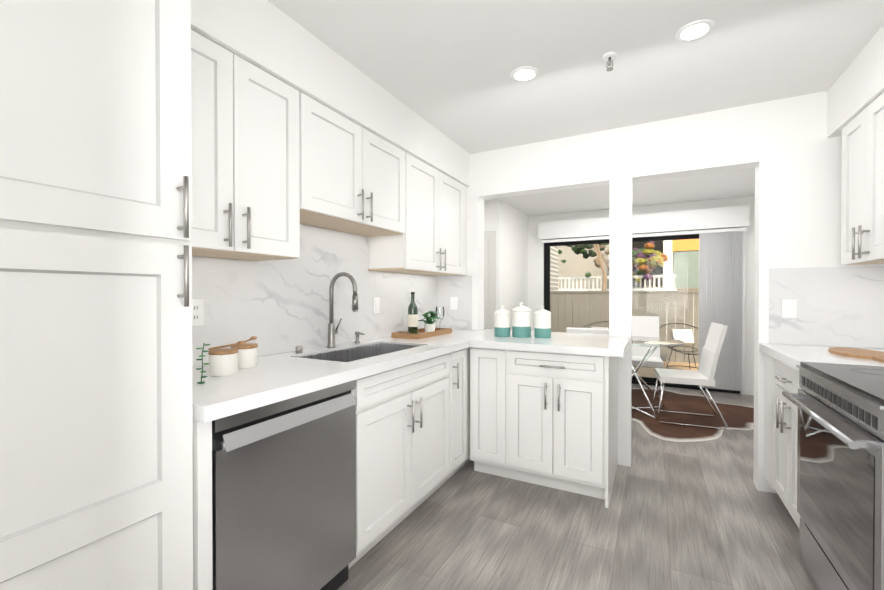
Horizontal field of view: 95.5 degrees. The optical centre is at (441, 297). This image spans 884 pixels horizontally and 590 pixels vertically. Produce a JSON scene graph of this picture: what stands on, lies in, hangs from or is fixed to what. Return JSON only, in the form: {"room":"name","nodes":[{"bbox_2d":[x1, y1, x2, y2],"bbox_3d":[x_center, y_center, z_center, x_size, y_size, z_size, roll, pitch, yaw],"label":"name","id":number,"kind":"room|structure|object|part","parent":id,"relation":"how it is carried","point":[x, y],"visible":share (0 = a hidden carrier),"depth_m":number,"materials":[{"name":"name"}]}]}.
{"room":"kitchen","nodes":[
{"label":"kitchen","id":0,"kind":"room"},
{"bbox_2d":[191,0,883,492],"bbox_3d":[0.297,-0.001,2.580,4.615,2.440,7.640,0,0,28],"label":"wall","id":1,"kind":"structure","parent":0,"point":[789,150],"depth_m":2.49,"materials":[{"name":"white paint"}]},
{"bbox_2d":[192,299,203,326],"bbox_3d":[-1.046,0.065,1.702,0.008,0.118,0.074,0,0,28],"label":"wall outlet","id":2,"kind":"object","parent":1,"relation":"attached to","point":[197,312],"visible":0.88,"depth_m":1.71,"materials":[{"name":"grey plastic"}]},
{"bbox_2d":[191,29,299,260],"bbox_3d":[-0.913,-0.554,1.599,0.348,0.760,0.646,0,0,28],"label":"upper cabinet","id":3,"kind":"object","parent":1,"relation":"attached to","point":[245,172],"visible":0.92,"depth_m":1.56,"materials":[{"name":"white wood"}]},
{"bbox_2d":[299,92,404,236],"bbox_3d":[-0.556,-0.672,2.271,0.348,0.533,0.870,0,0,28],"label":"upper cabinet","id":4,"kind":"object","parent":1,"relation":"attached to","point":[352,177],"visible":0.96,"depth_m":2.13,"materials":[{"name":"white wood"}]},
{"bbox_2d":[373,297,379,313],"bbox_3d":[-0.458,0.057,2.811,0.009,0.118,0.074,0,0,28],"label":"light switch","id":5,"kind":"object","parent":1,"relation":"attached to","point":[376,305],"visible":1,"depth_m":2.80,"materials":[{"name":"grey plastic"}]},
{"bbox_2d":[368,152,466,275],"bbox_3d":[-0.123,-0.565,3.092,0.348,0.760,0.977,0,0,28],"label":"upper cabinet","id":6,"kind":"object","parent":1,"relation":"attached to","point":[429,241],"depth_m":2.86,"materials":[{"name":"white wood"}]},
{"bbox_3d":[0.066,-0.568,3.502,0.298,0.760,0.076,0,0,28],"label":"cabinet filler","id":7,"kind":"part","parent":6,"relation":"part of","materials":[{"name":"white wood"}]},
{"bbox_2d":[450,296,457,309],"bbox_3d":[0.104,0.052,3.517,0.074,0.118,0.009,0,0,28],"label":"light switch","id":8,"kind":"object","parent":1,"relation":"attached to","point":[453,302],"visible":1,"depth_m":3.51,"materials":[{"name":"grey plastic"}]},
{"bbox_2d":[484,226,498,328],"bbox_3d":[0.304,0.150,5.247,0.895,2.100,0.074,0,0,28],"label":"hallway door","id":9,"kind":"structure","parent":1,"relation":"in","point":[491,270],"depth_m":5.11,"materials":[{"name":"white wood"}]},
{"bbox_2d":[544,231,739,393],"bbox_3d":[2.650,0.169,5.590,2.434,2.056,0.080,0,0,28],"label":"window","id":10,"kind":"structure","parent":1,"relation":"in","point":[647,380],"depth_m":5.55,"materials":[{"name":"black"}]},
{"bbox_2d":[541,227,746,390],"bbox_3d":[2.602,0.146,5.474,2.504,1.995,0.075,0,0,28],"label":"vertical blinds","id":11,"kind":"object","parent":10,"relation":"attached to","point":[722,278],"visible":1,"depth_m":4.98,"materials":[{"name":"white fabric"}]},
{"bbox_2d":[538,205,749,239],"bbox_3d":[2.598,-0.987,5.472,2.550,0.250,0.117,0,0,28],"label":"blind valance","id":12,"kind":"object","parent":1,"relation":"attached to","point":[709,218],"visible":1,"depth_m":5.26,"materials":[{"name":"white"}]},
{"bbox_2d":[781,299,796,317],"bbox_3d":[2.120,0.070,2.450,0.074,0.118,0.009,0,0,28],"label":"light switch","id":13,"kind":"object","parent":1,"relation":"attached to","point":[788,308],"visible":1,"depth_m":2.45,"materials":[{"name":"grey plastic"}]},
{"bbox_2d":[841,92,883,264],"bbox_3d":[2.208,-0.556,1.904,0.363,0.760,0.600,0,0,28],"label":"upper cabinet","id":14,"kind":"object","parent":1,"relation":"attached to","point":[862,214],"visible":1,"depth_m":1.99,"materials":[{"name":"white wood"}]},
{"bbox_2d":[268,0,883,216],"bbox_3d":[0.297,-1.261,2.571,4.615,0.080,7.640,0,0,28],"label":"ceiling","id":15,"kind":"structure","parent":0,"point":[446,67],"depth_m":2.06,"materials":[{"name":"white paint"}]},
{"bbox_2d":[510,66,538,82],"bbox_3d":[0.451,-1.215,2.196,0.160,0.006,0.160,0,0,28],"label":"recessed light","id":16,"kind":"object","parent":15,"relation":"in","point":[524,74],"visible":1,"depth_m":2.19,"materials":[{"name":"white"}]},
{"bbox_2d":[603,51,616,70],"bbox_3d":[0.845,-1.181,2.021,0.068,0.072,0.068,0,0,28],"label":"sprinkler","id":17,"kind":"object","parent":15,"relation":"attached to","point":[610,57],"visible":1,"depth_m":2.01,"materials":[{"name":"white metal"}]},
{"bbox_2d":[674,19,714,42],"bbox_3d":[1.154,-1.213,1.835,0.160,0.006,0.160,0,0,28],"label":"recessed light","id":18,"kind":"object","parent":15,"relation":"in","point":[694,31],"visible":1,"depth_m":1.83,"materials":[{"name":"white plastic"}]},
{"bbox_2d":[337,384,818,589],"bbox_3d":[0.297,1.244,2.589,4.615,0.050,7.640,0,0,28],"label":"floor","id":19,"kind":"structure","parent":0,"point":[703,515],"depth_m":2.08,"materials":[{"name":"grey wood"}]},
{"bbox_2d":[0,0,192,589],"bbox_3d":[-1.077,0.150,0.968,0.653,2.160,0.623,0,0,28],"label":"pantry cabinet","id":20,"kind":"object","parent":19,"relation":"on","point":[96,449],"visible":1,"depth_m":0.92,"materials":[{"name":"white wood"}]},
{"bbox_2d":[348,383,452,568],"bbox_3d":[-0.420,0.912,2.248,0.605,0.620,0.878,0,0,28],"label":"base cabinet","id":21,"kind":"object","parent":19,"relation":"on","point":[412,437],"depth_m":1.98,"materials":[{"name":"white wood"}]},
{"bbox_2d":[212,380,356,589],"bbox_3d":[-0.766,0.777,1.561,0.635,0.859,0.612,0,0,28],"label":"dishwasher","id":22,"kind":"object","parent":21,"relation":"in","point":[283,494],"visible":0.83,"depth_m":1.38,"materials":[{"name":"silver metal"}]},
{"bbox_2d":[369,347,469,474],"bbox_3d":[-0.152,0.776,2.753,0.605,0.884,0.268,0,0,28],"label":"base cabinet","id":23,"kind":"object","parent":19,"relation":"on","point":[450,371],"depth_m":2.52,"materials":[{"name":"white wood"}]},
{"bbox_2d":[192,329,493,422],"bbox_3d":[-0.301,0.313,2.412,0.660,0.045,2.650,0,0,28],"label":"countertop","id":24,"kind":"structure","parent":23,"relation":"on","point":[270,379],"depth_m":1.58,"materials":[{"name":"stone"}]},
{"bbox_2d":[196,343,210,383],"bbox_3d":[-0.823,0.227,1.380,0.052,0.140,0.042,0,0,28],"label":"eucalyptus sprig","id":25,"kind":"object","parent":24,"relation":"on","point":[202,372],"visible":1,"depth_m":1.38,"materials":[{"name":"green plant"}]},
{"bbox_2d":[208,341,244,375],"bbox_3d":[-0.834,0.234,1.552,0.102,0.123,0.123,0,0,28],"label":"ceramic jar","id":26,"kind":"object","parent":24,"relation":"on","point":[223,361],"visible":1,"depth_m":1.50,"materials":[{"name":"white ceramic"}]},
{"bbox_2d":[231,336,257,368],"bbox_3d":[-0.831,0.233,1.709,0.102,0.123,0.124,0,0,28],"label":"ceramic jar","id":27,"kind":"object","parent":24,"relation":"on","point":[247,355],"visible":0.73,"depth_m":1.67,"materials":[{"name":"white ceramic"}]},
{"bbox_2d":[296,346,302,352],"bbox_3d":[-0.754,0.275,2.120,0.036,0.034,0.036,0,0,28],"label":"button","id":28,"kind":"object","parent":24,"relation":"on","point":[299,349],"visible":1,"depth_m":2.10,"materials":[{"name":"silver metal"}]},
{"bbox_2d":[327,272,357,347],"bbox_3d":[-0.562,0.073,2.304,0.220,0.434,0.081,0,0,28],"label":"faucet","id":29,"kind":"object","parent":24,"relation":"on","point":[332,331],"visible":1,"depth_m":2.31,"materials":[{"name":"silver metal"}]},
{"bbox_2d":[354,332,364,342],"bbox_3d":[-0.519,0.254,2.527,0.075,0.070,0.040,0,0,28],"label":"soap dispenser","id":30,"kind":"object","parent":24,"relation":"on","point":[357,334],"visible":1,"depth_m":2.52,"materials":[{"name":"silver metal"}]},
{"bbox_2d":[300,343,419,361],"bbox_3d":[-0.418,0.411,2.232,0.367,0.215,0.747,0,0,28],"label":"sink","id":31,"kind":"object","parent":24,"relation":"in","point":[357,353],"visible":0.04,"depth_m":2.46,"materials":[{"name":"metal"}]},
{"bbox_2d":[391,325,451,338],"bbox_3d":[-0.139,0.259,3.016,0.220,0.053,0.552,0,0,28],"label":"serving tray","id":32,"kind":"object","parent":24,"relation":"on","point":[421,334],"visible":0.92,"depth_m":2.85,"materials":[{"name":"brown wood"}]},
{"bbox_2d":[408,292,417,333],"bbox_3d":[-0.216,0.119,2.966,0.075,0.315,0.075,0,0,28],"label":"wine bottle","id":33,"kind":"object","parent":32,"relation":"on","point":[412,318],"visible":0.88,"depth_m":2.94,"materials":[{"name":"green glass"}]},
{"bbox_2d":[419,311,438,332],"bbox_3d":[-0.097,0.190,3.059,0.180,0.172,0.179,0,0,28],"label":"potted plant","id":34,"kind":"object","parent":32,"relation":"on","point":[429,325],"visible":1,"depth_m":3.03,"materials":[{"name":"green plant"}]},
{"bbox_2d":[435,307,444,329],"bbox_3d":[-0.016,0.175,3.183,0.076,0.200,0.076,0,0,28],"label":"wine glass","id":35,"kind":"object","parent":32,"relation":"on","point":[436,310],"visible":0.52,"depth_m":3.20,"materials":[{"name":"clear glass"}]},
{"bbox_2d":[470,347,617,507],"bbox_3d":[0.719,0.776,2.804,0.883,0.883,0.711,0,0,28],"label":"base cabinet","id":36,"kind":"object","parent":19,"relation":"on","point":[547,419],"visible":1,"depth_m":2.51,"materials":[{"name":"white wood"}]},
{"bbox_2d":[476,330,629,356],"bbox_3d":[0.812,0.310,2.835,0.912,0.045,0.862,0,0,28],"label":"countertop","id":37,"kind":"structure","parent":36,"relation":"on","point":[559,342],"depth_m":2.56,"materials":[{"name":"stone"}]},
{"bbox_2d":[494,305,510,336],"bbox_3d":[0.441,0.172,2.935,0.121,0.228,0.121,0,0,28],"label":"canister","id":38,"kind":"object","parent":37,"relation":"on","point":[501,322],"visible":1,"depth_m":2.89,"materials":[{"name":"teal ceramic"}]},
{"bbox_2d":[512,302,530,337],"bbox_3d":[0.575,0.161,2.898,0.138,0.250,0.138,0,0,28],"label":"canister","id":39,"kind":"object","parent":37,"relation":"on","point":[521,320],"visible":1,"depth_m":2.84,"materials":[{"name":"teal ceramic"}]},
{"bbox_2d":[534,305,551,337],"bbox_3d":[0.717,0.173,2.857,0.121,0.228,0.121,0,0,28],"label":"canister","id":40,"kind":"object","parent":37,"relation":"on","point":[542,322],"visible":1,"depth_m":2.81,"materials":[{"name":"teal ceramic"}]},
{"bbox_2d":[566,327,608,333],"bbox_3d":[1.359,0.728,3.494,0.460,0.951,0.576,0,0,26],"label":"dining chair","id":41,"kind":"object","parent":19,"relation":"on","point":[588,330],"depth_m":3.27,"materials":[{"name":"white leather"}]},
{"bbox_2d":[632,388,753,441],"bbox_3d":[2.498,1.203,4.234,1.944,0.007,2.049,0,0,28],"label":"cowhide rug","id":42,"kind":"object","parent":19,"relation":"on","point":[738,417],"visible":0.67,"depth_m":4.01,"materials":[{"name":"brown fur"}]},
{"bbox_2d":[632,316,662,397],"bbox_3d":[2.426,0.718,4.920,0.460,0.951,0.575,0,0,24],"label":"dining chair","id":43,"kind":"object","parent":42,"relation":"on","point":[646,326],"visible":0.42,"depth_m":5.05,"materials":[{"name":"white leather"}]},
{"bbox_2d":[632,336,684,419],"bbox_3d":[2.056,0.827,4.280,0.920,0.740,0.920,0,0,28],"label":"dining table","id":44,"kind":"object","parent":42,"relation":"on","point":[652,342],"visible":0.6,"depth_m":4.16,"materials":[{"name":"clear glass"}]},
{"bbox_2d":[652,322,727,429],"bbox_3d":[2.398,0.725,3.922,0.575,0.951,0.460,0,0,22],"label":"dining chair","id":45,"kind":"object","parent":42,"relation":"on","point":[704,375],"visible":0.92,"depth_m":3.79,"materials":[{"name":"white leather"}]},
{"bbox_2d":[764,353,800,528],"bbox_3d":[2.085,0.781,2.021,0.665,0.883,0.803,0,0,28],"label":"base cabinet","id":46,"kind":"object","parent":19,"relation":"on","point":[780,437],"visible":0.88,"depth_m":2.16,"materials":[{"name":"white wood"}]},
{"bbox_2d":[759,343,883,370],"bbox_3d":[2.092,0.316,2.015,0.650,0.045,0.804,0,0,28],"label":"countertop","id":47,"kind":"structure","parent":46,"relation":"on","point":[792,356],"depth_m":2.05,"materials":[{"name":"stone"}]},
{"bbox_2d":[828,347,883,362],"bbox_3d":[2.106,0.285,1.998,0.220,0.014,0.480,0,0,28],"label":"cutting board","id":48,"kind":"object","parent":47,"relation":"on","point":[864,353],"visible":1,"depth_m":2.02,"materials":[{"name":"brown wood"}]},
{"bbox_2d":[782,361,883,589],"bbox_3d":[1.690,0.749,1.338,0.720,0.917,0.762,0,0,28],"label":"range","id":49,"kind":"object","parent":19,"relation":"on","point":[840,474],"visible":1,"depth_m":1.40,"materials":[{"name":"silver metal"}]},
{"label":"outside","id":50,"kind":"structure","parent":0,"visible":0},
{"bbox_2d":[632,347,698,377],"bbox_3d":[6.202,1.315,11.582,28.000,0.280,13.780,0,0,28],"label":"ground","id":51,"kind":"structure","parent":50,"point":[643,372],"depth_m":6.90,"materials":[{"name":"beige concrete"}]},
{"bbox_2d":[583,321,607,328],"bbox_3d":[2.810,0.830,7.309,0.814,0.745,0.816,0,1,-42],"label":"chair","id":52,"kind":"object","parent":51,"relation":"on","point":[600,325],"depth_m":7.52,"materials":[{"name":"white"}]},
{"bbox_2d":[558,241,668,290],"bbox_3d":[3.667,-1.521,10.781,4.263,5.771,1.863,0,0,28],"label":"trees","id":53,"kind":"object","parent":51,"relation":"on","point":[653,259],"depth_m":10.29,"materials":[{"name":"multicoloured plant"}]},
{"bbox_2d":[550,290,698,363],"bbox_3d":[3.553,0.546,6.571,8.800,1.330,2.454,0,0,28],"label":"fence","id":54,"kind":"object","parent":51,"relation":"on","point":[650,306],"depth_m":7.70,"materials":[{"name":"brown wood"}]},
{"bbox_2d":[550,239,698,338],"bbox_3d":[4.873,-3.177,9.040,24.000,9.300,8.060,0,0,28],"label":"building","id":55,"kind":"structure","parent":51,"relation":"on","point":[566,269],"depth_m":11.44,"materials":[{"name":"beige paint"}]},
{"bbox_2d":[659,323,698,368],"bbox_3d":[4.077,0.834,6.752,0.816,0.745,0.814,0,0,13],"label":"chair","id":56,"kind":"object","parent":51,"relation":"on","point":[680,334],"depth_m":6.82,"materials":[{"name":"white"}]}
]}

